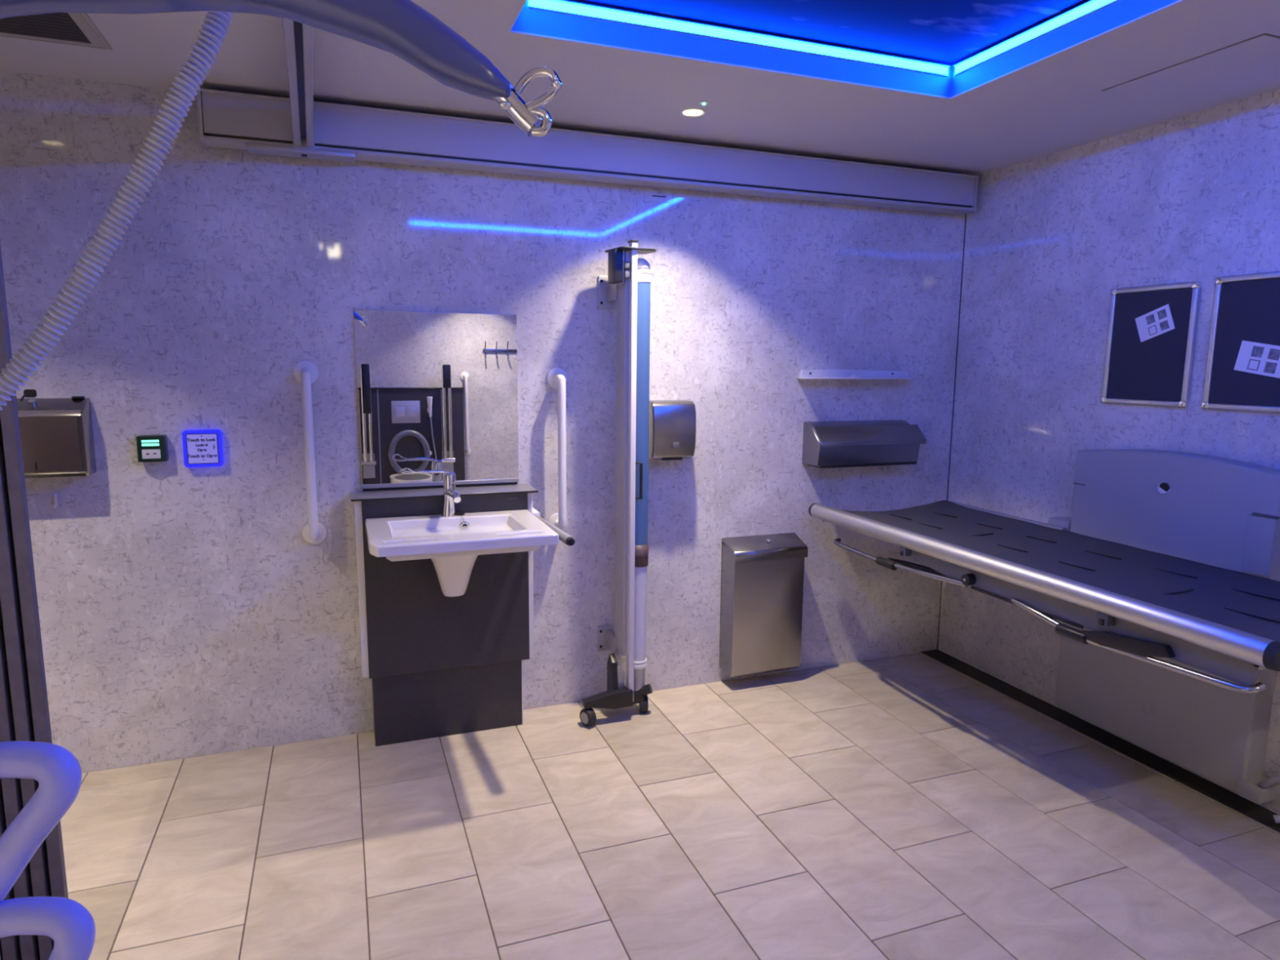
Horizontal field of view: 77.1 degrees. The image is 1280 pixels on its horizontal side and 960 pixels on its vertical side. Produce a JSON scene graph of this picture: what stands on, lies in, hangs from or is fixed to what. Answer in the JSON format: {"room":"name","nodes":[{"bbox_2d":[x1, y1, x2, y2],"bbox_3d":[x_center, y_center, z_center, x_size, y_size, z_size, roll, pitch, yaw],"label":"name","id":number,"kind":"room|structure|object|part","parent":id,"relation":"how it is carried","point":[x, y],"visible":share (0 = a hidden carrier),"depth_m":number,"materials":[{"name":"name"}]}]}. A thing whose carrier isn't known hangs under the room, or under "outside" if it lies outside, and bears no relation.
{"room":"public restroom","nodes":[
{"label":"public restroom","id":0,"kind":"room"},
{"bbox_2d":[136,434,168,471],"bbox_3d":[-1.669,-0.092,2.754,0.086,0.122,0.050,-3,9,-20],"label":"control panel","id":1,"kind":"object","parent":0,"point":[150,448],"depth_m":2.73,"materials":[{"name":"black plastic"}]},
{"bbox_3d":[-1.662,-0.088,2.733,0.055,0.032,0.004,-3,9,-20],"label":"break plate","id":2,"kind":"part","parent":1,"relation":"part of","materials":[{"name":"white plastic"}]},
{"bbox_2d":[0,70,965,773],"bbox_3d":[-0.872,-0.274,3.109,5.318,2.627,0.100,-3,9,-20],"label":"wall","id":3,"kind":"structure","parent":0,"point":[184,612],"depth_m":3.00,"materials":[{"name":"grey stone"}]},
{"bbox_2d":[53,493,57,507],"bbox_3d":[-1.953,0.070,2.683,0.008,0.047,0.028,-3,9,-20],"label":"wall hook","id":4,"kind":"object","parent":3,"relation":"attached to","point":[55,500],"visible":1,"depth_m":2.69,"materials":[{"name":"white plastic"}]},
{"bbox_2d":[16,389,96,478],"bbox_3d":[-1.954,-0.152,2.607,0.282,0.283,0.106,-3,9,-20],"label":"paper towel dispenser","id":5,"kind":"object","parent":3,"relation":"attached to","point":[57,439],"visible":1,"depth_m":2.59,"materials":[{"name":"silver metal"}]},
{"bbox_3d":[-1.939,-0.112,2.567,0.252,0.177,0.006,-3,9,-20],"label":"door","id":6,"kind":"part","parent":5,"relation":"part of","materials":[{"name":"grey metal"}]},
{"bbox_2d":[182,429,224,467],"bbox_3d":[-1.529,-0.111,2.812,0.122,0.131,0.035,-3,9,-20],"label":"panel","id":7,"kind":"object","parent":3,"relation":"attached to","point":[201,447],"visible":1,"depth_m":2.80,"materials":[{"name":"blue plastic"}]},
{"bbox_3d":[-1.523,-0.109,2.799,0.092,0.101,0.002,-3,9,-20],"label":"touch plate","id":8,"kind":"part","parent":7,"relation":"part of","materials":[{"name":"white plastic"}]},
{"bbox_2d":[293,360,326,543],"bbox_3d":[-1.195,-0.090,2.911,0.084,0.677,0.092,-3,9,-20],"label":"grab bar","id":9,"kind":"object","parent":3,"relation":"attached to","point":[306,372],"visible":1,"depth_m":2.89,"materials":[{"name":"white metal"}]},
{"bbox_2d":[352,308,519,491],"bbox_3d":[-0.766,-0.304,3.080,0.603,0.674,0.018,-3,9,-20],"label":"mirror","id":10,"kind":"object","parent":3,"relation":"attached to","point":[436,390],"visible":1,"depth_m":3.07,"materials":[{"name":"clear glass"}]},
{"bbox_2d":[532,506,574,546],"bbox_3d":[-0.347,0.172,3.017,0.044,0.053,0.563,-3,9,-22],"label":"bar","id":11,"kind":"object","parent":3,"relation":"attached to","point":[564,537],"visible":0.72,"depth_m":2.85,"materials":[{"name":"grey metal"}]},
{"bbox_3d":[-0.323,0.182,2.959,0.033,0.036,0.401,-3,9,-24],"label":"bar arm","id":12,"kind":"part","parent":11,"relation":"part of","materials":[{"name":"grey metal"}]},
{"bbox_2d":[546,367,568,531],"bbox_3d":[-0.322,-0.110,3.238,0.084,0.679,0.092,-3,9,-20],"label":"grab bar","id":13,"kind":"object","parent":3,"relation":"attached to","point":[557,378],"visible":0.94,"depth_m":3.21,"materials":[{"name":"white metal"}]},
{"bbox_2d":[195,88,978,215],"bbox_3d":[0.040,-1.243,3.180,3.162,0.169,0.135,-3,9,-20],"label":"track","id":14,"kind":"object","parent":3,"relation":"attached to","point":[258,124],"visible":0.91,"depth_m":3.01,"materials":[{"name":"grey metal"}]},
{"bbox_3d":[-1.146,-1.108,2.725,0.340,0.014,0.085,-3,9,-20],"label":"carriage plate","id":15,"kind":"part","parent":14,"relation":"part of","materials":[{"name":"grey metal"}]},
{"bbox_2d":[644,186,671,203],"bbox_3d":[0.073,-1.168,3.274,0.120,0.070,0.005,-3,9,-20],"label":"blank plate","id":16,"kind":"object","parent":3,"relation":"attached to","point":[656,194],"visible":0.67,"depth_m":3.27,"materials":[{"name":"grey plastic"}]},
{"bbox_2d":[648,400,696,460],"bbox_3d":[0.124,-0.209,3.373,0.193,0.247,0.126,-3,9,-20],"label":"dryer","id":17,"kind":"object","parent":3,"relation":"attached to","point":[672,423],"visible":0.9,"depth_m":3.32,"materials":[{"name":"silver metal"}]},
{"bbox_2d":[659,457,682,460],"bbox_3d":[0.130,-0.090,3.383,0.090,0.008,0.045,-3,9,-20],"label":"outlet","id":18,"kind":"object","parent":17,"relation":"attached to","point":[662,459],"depth_m":3.36,"materials":[{"name":"black plastic"}]},
{"bbox_2d":[719,532,808,677],"bbox_3d":[0.557,0.563,3.647,0.366,0.618,0.139,-3,9,-20],"label":"waste bin","id":19,"kind":"object","parent":3,"relation":"attached to","point":[762,575],"visible":1,"depth_m":3.59,"materials":[{"name":"silver metal"}]},
{"bbox_3d":[0.532,0.549,3.708,0.358,0.594,0.004,-3,9,-20],"label":"plate","id":20,"kind":"part","parent":19,"relation":"part of","materials":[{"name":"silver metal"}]},
{"bbox_3d":[0.560,0.301,3.608,0.366,0.090,0.139,-3,9,-20],"label":"lid","id":21,"kind":"part","parent":19,"relation":"part of","materials":[{"name":"silver metal"}]},
{"bbox_2d":[796,368,911,379],"bbox_3d":[0.995,-0.484,3.672,0.653,0.044,0.105,-3,9,-20],"label":"shelf","id":22,"kind":"object","parent":3,"relation":"attached to","point":[824,374],"visible":1,"depth_m":3.69,"materials":[{"name":"white metal"}]},
{"bbox_2d":[801,419,926,468],"bbox_3d":[1.040,-0.170,3.715,0.577,0.200,0.146,-3,9,-20],"label":"dispenser","id":23,"kind":"object","parent":3,"relation":"attached to","point":[845,443],"visible":1,"depth_m":3.66,"materials":[{"name":"silver metal"}]},
{"bbox_3d":[1.056,-0.204,3.678,0.570,0.085,0.073,-3,9,-20],"label":"lid","id":24,"kind":"part","parent":23,"relation":"part of","materials":[{"name":"silver metal"}]},
{"bbox_2d":[937,213,966,649],"bbox_3d":[1.540,-0.277,3.964,0.004,2.327,0.004,-3,9,-20],"label":"trim","id":25,"kind":"structure","parent":3,"relation":"attached to","point":[966,214],"depth_m":3.94,"materials":[{"name":"grey plastic"}]},
{"bbox_2d":[0,0,1279,175],"bbox_3d":[-0.057,-1.064,0.814,5.118,0.123,4.500,-3,9,-20],"label":"ceiling","id":26,"kind":"structure","parent":0,"point":[1042,96],"depth_m":2.45,"materials":[{"name":"white paint"}]},
{"bbox_2d":[0,12,111,49],"bbox_3d":[-1.638,-1.203,2.098,0.380,0.007,0.305,-3,9,-20],"label":"ceiling vent","id":27,"kind":"object","parent":26,"relation":"in","point":[78,29],"visible":0.73,"depth_m":2.16,"materials":[{"name":"grey plastic"}]},
{"bbox_2d":[282,17,315,157],"bbox_3d":[-0.670,-1.019,1.559,0.100,0.195,2.539,-3,9,-22],"label":"rail","id":28,"kind":"object","parent":26,"relation":"attached to","point":[298,37],"visible":0.96,"depth_m":2.07,"materials":[{"name":"grey metal"}]},
{"bbox_2d":[680,107,706,116],"bbox_3d":[0.187,-1.296,2.836,0.092,0.005,0.092,-3,9,-20],"label":"recessed light","id":29,"kind":"object","parent":26,"relation":"in","point":[691,112],"visible":1,"depth_m":2.83,"materials":[{"name":"white plastic"}]},
{"bbox_2d":[699,101,708,105],"bbox_3d":[0.217,-1.280,2.731,0.032,0.013,0.032,-3,9,-20],"label":"recessed light","id":30,"kind":"object","parent":26,"relation":"in","point":[704,103],"visible":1,"depth_m":2.73,"materials":[{"name":"white plastic"}]},
{"bbox_2d":[528,0,950,76],"bbox_3d":[0.358,-1.314,2.399,1.402,0.029,0.014,-3,9,-20],"label":"light strip","id":31,"kind":"object","parent":26,"relation":"attached to","point":[562,6],"visible":1,"depth_m":2.37,"materials":[{"name":"glowing blue plastic"}]},
{"bbox_3d":[0.696,-1.204,1.458,1.472,0.020,2.025,-3,9,-20],"label":"sky panel","id":32,"kind":"part","parent":26,"relation":"part of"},
{"bbox_2d":[953,0,1120,75],"bbox_3d":[1.379,-1.204,1.716,0.014,0.029,1.985,-3,9,-20],"label":"light strip","id":33,"kind":"object","parent":26,"relation":"attached to","point":[1091,6],"visible":1,"depth_m":2.33,"materials":[{"name":"glowing blue plastic"}]},
{"bbox_2d":[1101,33,1279,107],"bbox_3d":[1.772,-1.224,2.425,0.443,0.008,0.490,-3,9,-20],"label":"ceiling hatch","id":34,"kind":"object","parent":26,"relation":"attached to","point":[1251,64],"visible":1,"depth_m":2.44,"materials":[{"name":"white paint"}]},
{"bbox_2d":[60,652,1279,959],"bbox_3d":[-0.079,1.324,1.167,5.118,0.050,4.500,-3,9,-20],"label":"floor","id":35,"kind":"structure","parent":0,"point":[908,806],"depth_m":2.45,"materials":[{"name":"grey tile"}]},
{"bbox_2d":[0,244,68,959],"bbox_3d":[-1.627,0.053,1.542,0.747,2.325,0.035,-3,9,-20],"label":"slatted screen","id":36,"kind":"object","parent":35,"relation":"on","point":[24,716],"visible":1,"depth_m":1.70,"materials":[{"name":"black metal"}]},
{"bbox_3d":[-1.633,0.052,1.552,0.742,2.325,0.013,-3,9,-20],"label":"backing panel","id":37,"kind":"part","parent":36,"relation":"part of","materials":[{"name":"black fabric"}]},
{"bbox_2d":[0,741,95,959],"bbox_3d":[-0.709,0.798,0.898,0.260,1.058,0.260,-3,9,-20],"label":"grab rail","id":38,"kind":"object","parent":35,"relation":"on","point":[71,926],"visible":1,"depth_m":0.84,"materials":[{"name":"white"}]},
{"bbox_2d":[350,483,537,746],"bbox_3d":[-0.745,0.517,3.126,0.678,0.961,0.180,-3,9,-20],"label":"base cabinet","id":39,"kind":"object","parent":35,"relation":"on","point":[437,664],"visible":0.91,"depth_m":3.07,"materials":[{"name":"black"}]},
{"bbox_3d":[-0.722,0.392,3.046,0.605,0.671,0.017,-3,9,-20],"label":"panel","id":40,"kind":"part","parent":39,"relation":"part of","materials":[{"name":"grey laminate"}]},
{"bbox_3d":[-0.762,0.841,3.189,0.564,0.300,0.140,-3,9,-20],"label":"panel","id":41,"kind":"part","parent":39,"relation":"part of","materials":[{"name":"grey laminate"}]},
{"bbox_2d":[364,509,559,596],"bbox_3d":[-0.631,0.295,2.801,0.597,0.293,0.472,-3,9,-20],"label":"basin","id":42,"kind":"object","parent":39,"relation":"in","point":[453,544],"visible":1,"depth_m":2.76,"materials":[{"name":"white ceramic"}]},
{"bbox_2d":[399,467,461,516],"bbox_3d":[-0.750,0.049,2.871,0.199,0.188,0.164,-3,9,-20],"label":"tap","id":43,"kind":"object","parent":42,"relation":"on","point":[451,495],"visible":1,"depth_m":2.93,"materials":[{"name":"silver metal"}]},
{"bbox_3d":[-0.782,-0.033,2.901,0.171,0.034,0.033,-5,10,-33],"label":"lever","id":44,"kind":"part","parent":43,"relation":"part of","materials":[{"name":"silver metal"}]},
{"bbox_3d":[-0.671,0.054,2.887,0.031,0.038,0.139,-4,9,-26],"label":"spout","id":45,"kind":"part","parent":43,"relation":"part of","materials":[{"name":"silver metal"}]},
{"bbox_2d":[579,239,656,726],"bbox_3d":[-0.125,0.027,3.242,0.314,1.908,0.260,-4,10,-28],"label":"privacy screen","id":46,"kind":"object","parent":35,"relation":"on","point":[627,283],"visible":1,"depth_m":3.21,"materials":[{"name":"grey"}]},
{"bbox_3d":[-0.102,-0.752,3.206,0.026,0.076,0.105,-3,9,-20],"label":"bracket arm","id":47,"kind":"part","parent":46,"relation":"part of","materials":[{"name":"grey metal"}]},
{"bbox_3d":[-0.115,0.688,3.419,0.026,0.076,0.105,-3,9,-20],"label":"bracket arm","id":48,"kind":"part","parent":46,"relation":"part of","materials":[{"name":"grey metal"}]},
{"bbox_3d":[-0.031,-0.884,3.100,0.163,0.008,0.157,-4,10,-29],"label":"plate","id":49,"kind":"part","parent":46,"relation":"part of","materials":[{"name":"black plastic"}]},
{"bbox_3d":[-0.034,0.002,3.181,0.022,1.833,0.040,-3,9,-20],"label":"leading post","id":50,"kind":"part","parent":46,"relation":"part of","materials":[{"name":"white plastic"}]},
{"bbox_3d":[-0.009,0.003,3.175,0.044,0.157,0.013,6,10,33],"label":"pull handle","id":51,"kind":"part","parent":46,"relation":"part of","materials":[{"name":"black plastic"}]},
{"bbox_2d":[635,282,650,545],"bbox_3d":[-0.002,-0.213,3.204,0.077,1.115,0.077,-3,9,-20],"label":"curtain","id":52,"kind":"object","parent":46,"relation":"hanging from","point":[643,289],"depth_m":3.16,"materials":[{"name":"blue fabric"}]},
{"bbox_2d":[937,88,1279,814],"bbox_3d":[2.377,-0.063,1.885,0.100,2.627,4.500,-3,9,-20],"label":"wall","id":53,"kind":"structure","parent":0,"point":[1194,197],"depth_m":3.28,"materials":[{"name":"grey stone"}]},
{"bbox_2d":[808,448,1279,822],"bbox_3d":[1.502,0.465,2.899,0.880,1.133,1.947,-3,9,-20],"label":"table","id":54,"kind":"object","parent":53,"relation":"attached to","point":[1162,580],"visible":1,"depth_m":2.72,"materials":[{"name":"grey plastic"}]},
{"bbox_3d":[0.896,0.292,3.349,0.043,0.029,0.350,-2,9,-15],"label":"drop rail","id":55,"kind":"part","parent":54,"relation":"part of","materials":[{"name":"silver metal"}]},
{"bbox_3d":[1.056,0.327,3.016,0.025,0.030,0.387,-3,9,-20],"label":"pivot arm","id":56,"kind":"part","parent":54,"relation":"part of","materials":[{"name":"black plastic"}]},
{"bbox_3d":[1.036,0.341,2.973,0.020,0.044,0.461,-3,9,-21],"label":"drop rail","id":57,"kind":"part","parent":54,"relation":"part of","materials":[{"name":"silver metal"}]},
{"bbox_3d":[1.122,0.339,2.740,0.035,0.041,0.040,-3,9,-20],"label":"knob","id":58,"kind":"part","parent":54,"relation":"part of","materials":[{"name":"black plastic"}]},
{"bbox_3d":[1.232,0.420,2.455,0.026,0.050,0.263,-2,9,-17],"label":"drop rail","id":59,"kind":"part","parent":54,"relation":"part of","materials":[{"name":"silver metal"}]},
{"bbox_3d":[1.323,0.442,2.211,0.024,0.062,0.298,-3,9,-20],"label":"pivot arm","id":60,"kind":"part","parent":54,"relation":"part of","materials":[{"name":"black plastic"}]},
{"bbox_3d":[1.374,0.473,2.117,0.054,0.048,0.480,-3,9,-20],"label":"drop rail","id":61,"kind":"part","parent":54,"relation":"part of","materials":[{"name":"silver metal"}]},
{"bbox_2d":[920,649,1279,832],"bbox_3d":[2.269,1.192,2.034,0.106,0.006,4.500,-3,9,-20],"label":"trim","id":62,"kind":"structure","parent":53,"relation":"attached to","point":[1260,814],"depth_m":3.11,"materials":[{"name":"grey"}]},
{"bbox_2d":[1100,280,1201,408],"bbox_3d":[1.885,-0.497,2.981,0.022,0.440,0.342,-3,9,-20],"label":"noticeboard","id":63,"kind":"object","parent":53,"relation":"attached to","point":[1157,371],"visible":1,"depth_m":2.97,"materials":[{"name":"grey fabric"}]},
{"bbox_3d":[1.830,-0.520,3.130,0.020,0.414,0.020,-3,9,-20],"label":"frame rail","id":64,"kind":"part","parent":63,"relation":"part of","materials":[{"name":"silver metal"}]},
{"bbox_3d":[1.884,-0.291,3.012,0.020,0.020,0.316,-3,9,-20],"label":"frame rail","id":65,"kind":"part","parent":63,"relation":"part of","materials":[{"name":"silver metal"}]},
{"bbox_3d":[1.888,-0.704,2.951,0.020,0.020,0.316,-3,9,-20],"label":"frame rail","id":66,"kind":"part","parent":63,"relation":"part of","materials":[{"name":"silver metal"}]},
{"bbox_2d":[1134,303,1174,342],"bbox_3d":[1.890,-0.575,2.952,0.003,0.135,0.158,-3,9,-20],"label":"printed sheet","id":67,"kind":"object","parent":63,"relation":"attached to","point":[1157,322],"visible":1,"depth_m":2.95,"materials":[{"name":"white paper"}]},
{"bbox_2d":[1146,314,1155,324],"bbox_3d":[1.883,-0.592,2.964,0.001,0.040,0.040,-3,9,-20],"label":"picture","id":68,"kind":"object","parent":67,"relation":"on","point":[1150,318],"depth_m":2.96},
{"bbox_2d":[1147,324,1157,335],"bbox_3d":[1.887,-0.551,2.958,0.001,0.040,0.040,-3,9,-20],"label":"picture","id":69,"kind":"object","parent":67,"relation":"attached to","point":[1152,329],"depth_m":2.96},
{"bbox_2d":[1156,308,1167,319],"bbox_3d":[1.899,-0.602,2.922,0.001,0.040,0.040,-3,9,-20],"label":"picture","id":70,"kind":"object","parent":67,"relation":"on","point":[1162,313],"depth_m":2.92},
{"bbox_2d":[1159,320,1169,330],"bbox_3d":[1.903,-0.561,2.916,0.001,0.040,0.040,-3,9,-20],"label":"picture","id":71,"kind":"object","parent":67,"relation":"attached to","point":[1164,325],"depth_m":2.91},
{"bbox_3d":[1.942,-0.475,2.833,0.020,0.414,0.020,-3,9,-20],"label":"frame rail","id":72,"kind":"part","parent":63,"relation":"part of","materials":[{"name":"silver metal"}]},
{"bbox_2d":[1200,271,1279,413],"bbox_3d":[2.075,-0.425,2.478,0.022,0.448,0.633,-3,9,-20],"label":"noticeboard","id":73,"kind":"object","parent":53,"relation":"attached to","point":[1246,308],"visible":1,"depth_m":2.67,"materials":[{"name":"grey fabric"}]},
{"bbox_3d":[1.969,-0.468,2.761,0.020,0.422,0.020,-3,9,-20],"label":"frame rail","id":74,"kind":"part","parent":73,"relation":"part of","materials":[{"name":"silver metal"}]},
{"bbox_3d":[2.074,-0.215,2.510,0.020,0.020,0.607,-3,9,-20],"label":"frame rail","id":75,"kind":"part","parent":73,"relation":"part of","materials":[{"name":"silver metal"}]},
{"bbox_3d":[2.078,-0.636,2.447,0.020,0.020,0.607,-3,9,-20],"label":"frame rail","id":76,"kind":"part","parent":73,"relation":"part of","materials":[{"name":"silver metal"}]},
{"bbox_2d":[1233,340,1279,377],"bbox_3d":[2.029,-0.388,2.600,0.003,0.128,0.199,-3,9,-20],"label":"printed sheet","id":77,"kind":"object","parent":73,"relation":"attached to","point":[1259,358],"visible":1,"depth_m":2.62,"materials":[{"name":"white paper"}]},
{"bbox_2d":[1246,359,1260,370],"bbox_3d":[2.014,-0.378,2.638,0.001,0.039,0.039,-3,9,-20],"label":"picture","id":78,"kind":"object","parent":77,"relation":"attached to","point":[1251,364],"depth_m":2.64},
{"bbox_2d":[1250,346,1264,357],"bbox_3d":[2.017,-0.419,2.625,0.001,0.039,0.039,-3,9,-20],"label":"picture","id":79,"kind":"object","parent":77,"relation":"on","point":[1255,351],"depth_m":2.62},
{"bbox_2d":[1263,361,1277,373],"bbox_3d":[2.032,-0.362,2.591,0.001,0.039,0.039,-3,9,-20],"label":"picture","id":80,"kind":"object","parent":77,"relation":"attached to","point":[1269,367],"depth_m":2.59},
{"bbox_2d":[1266,348,1279,360],"bbox_3d":[2.035,-0.403,2.578,0.001,0.039,0.039,-3,9,-20],"label":"picture","id":81,"kind":"object","parent":77,"relation":"on","point":[1273,354],"depth_m":2.58},
{"bbox_3d":[-0.435,-0.641,0.616,0.295,0.322,0.220,-3,9,-20],"label":"motor","id":82,"kind":"object","parent":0,"visible":0},
{"bbox_2d":[0,10,233,410],"bbox_3d":[-0.595,-0.201,0.818,0.414,0.948,0.072,-3,9,-22],"label":"hose","id":83,"kind":"object","parent":82,"relation":"hanging from","point":[215,26],"visible":0.96,"depth_m":0.83,"materials":[{"name":"light grey plastic"}]},
{"bbox_2d":[0,0,562,136],"bbox_3d":[-0.462,-0.428,0.741,0.781,0.207,0.091,1,8,2],"label":"bar","id":84,"kind":"object","parent":82,"relation":"hanging from","point":[402,28],"visible":1,"depth_m":0.73,"materials":[{"name":"grey metal"}]},
{"bbox_3d":[-0.117,-0.348,0.750,0.050,0.051,0.020,1,8,3],"label":"hook plate","id":85,"kind":"part","parent":84,"relation":"part of","materials":[{"name":"silver metal"}]}
]}

